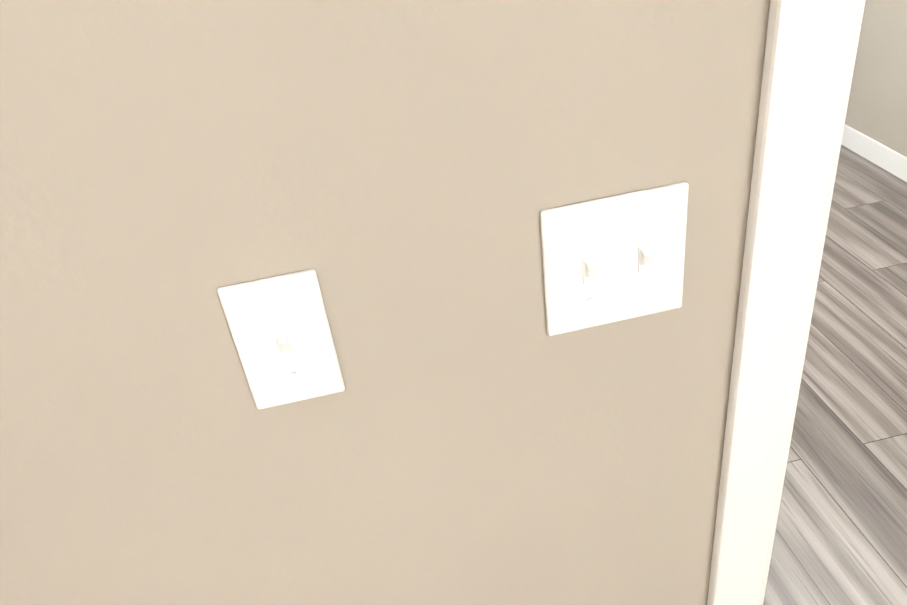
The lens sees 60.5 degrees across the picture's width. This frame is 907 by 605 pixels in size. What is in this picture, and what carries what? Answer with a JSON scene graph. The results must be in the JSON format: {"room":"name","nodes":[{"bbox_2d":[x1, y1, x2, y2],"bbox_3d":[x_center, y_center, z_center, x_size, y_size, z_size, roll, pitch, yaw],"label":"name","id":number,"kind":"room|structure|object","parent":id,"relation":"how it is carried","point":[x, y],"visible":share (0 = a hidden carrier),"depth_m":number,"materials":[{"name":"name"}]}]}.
{"room":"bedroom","nodes":[
{"label":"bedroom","id":0,"kind":"room"},
{"bbox_2d":[0,0,769,604],"bbox_3d":[-0.324,0.134,0.693,5.610,2.440,0.120,-12,34,-6],"label":"wall","id":1,"kind":"structure","parent":0,"point":[398,176],"depth_m":0.59,"materials":[{"name":"beige paint"}]},
{"bbox_2d":[217,269,344,409],"bbox_3d":[-0.129,0.033,0.594,0.072,0.116,0.016,-12,34,-6],"label":"light switch","id":2,"kind":"object","parent":1,"relation":"attached to","point":[279,327],"visible":1,"depth_m":0.59,"materials":[{"name":"white plastic"}]},
{"bbox_2d":[540,182,688,335],"bbox_3d":[0.130,-0.030,0.616,0.118,0.116,0.016,-12,34,-6],"label":"double light switch","id":3,"kind":"object","parent":1,"relation":"attached to","point":[612,259],"visible":1,"depth_m":0.61,"materials":[{"name":"white plastic"}]},
{"bbox_2d":[707,0,865,604],"bbox_3d":[0.703,0.063,0.896,0.912,2.096,0.152,-12,34,-6],"label":"door frame","id":4,"kind":"structure","parent":1,"relation":"attached to","point":[811,47],"depth_m":0.64,"materials":[{"name":"white wood"}]},
{"bbox_2d":[763,145,906,604],"bbox_3d":[-0.299,1.025,1.637,6.090,0.080,7.780,-12,34,-6],"label":"floor","id":5,"kind":"structure","parent":0,"point":[840,537],"depth_m":2.27,"materials":[{"name":"laminate"}]},
{"bbox_2d":[845,0,906,156],"bbox_3d":[1.939,-1.500,2.669,0.120,2.440,3.960,-12,34,-6],"label":"wall","id":6,"kind":"structure","parent":0,"point":[877,107],"depth_m":3.41,"materials":[{"name":"beige paint"}]},
{"bbox_2d":[841,124,906,181],"bbox_3d":[2.022,-0.487,3.257,0.013,0.100,3.840,-12,34,-6],"label":"baseboard","id":7,"kind":"structure","parent":6,"relation":"attached to","point":[888,159],"depth_m":3.55,"materials":[{"name":"white wood"}]}
]}

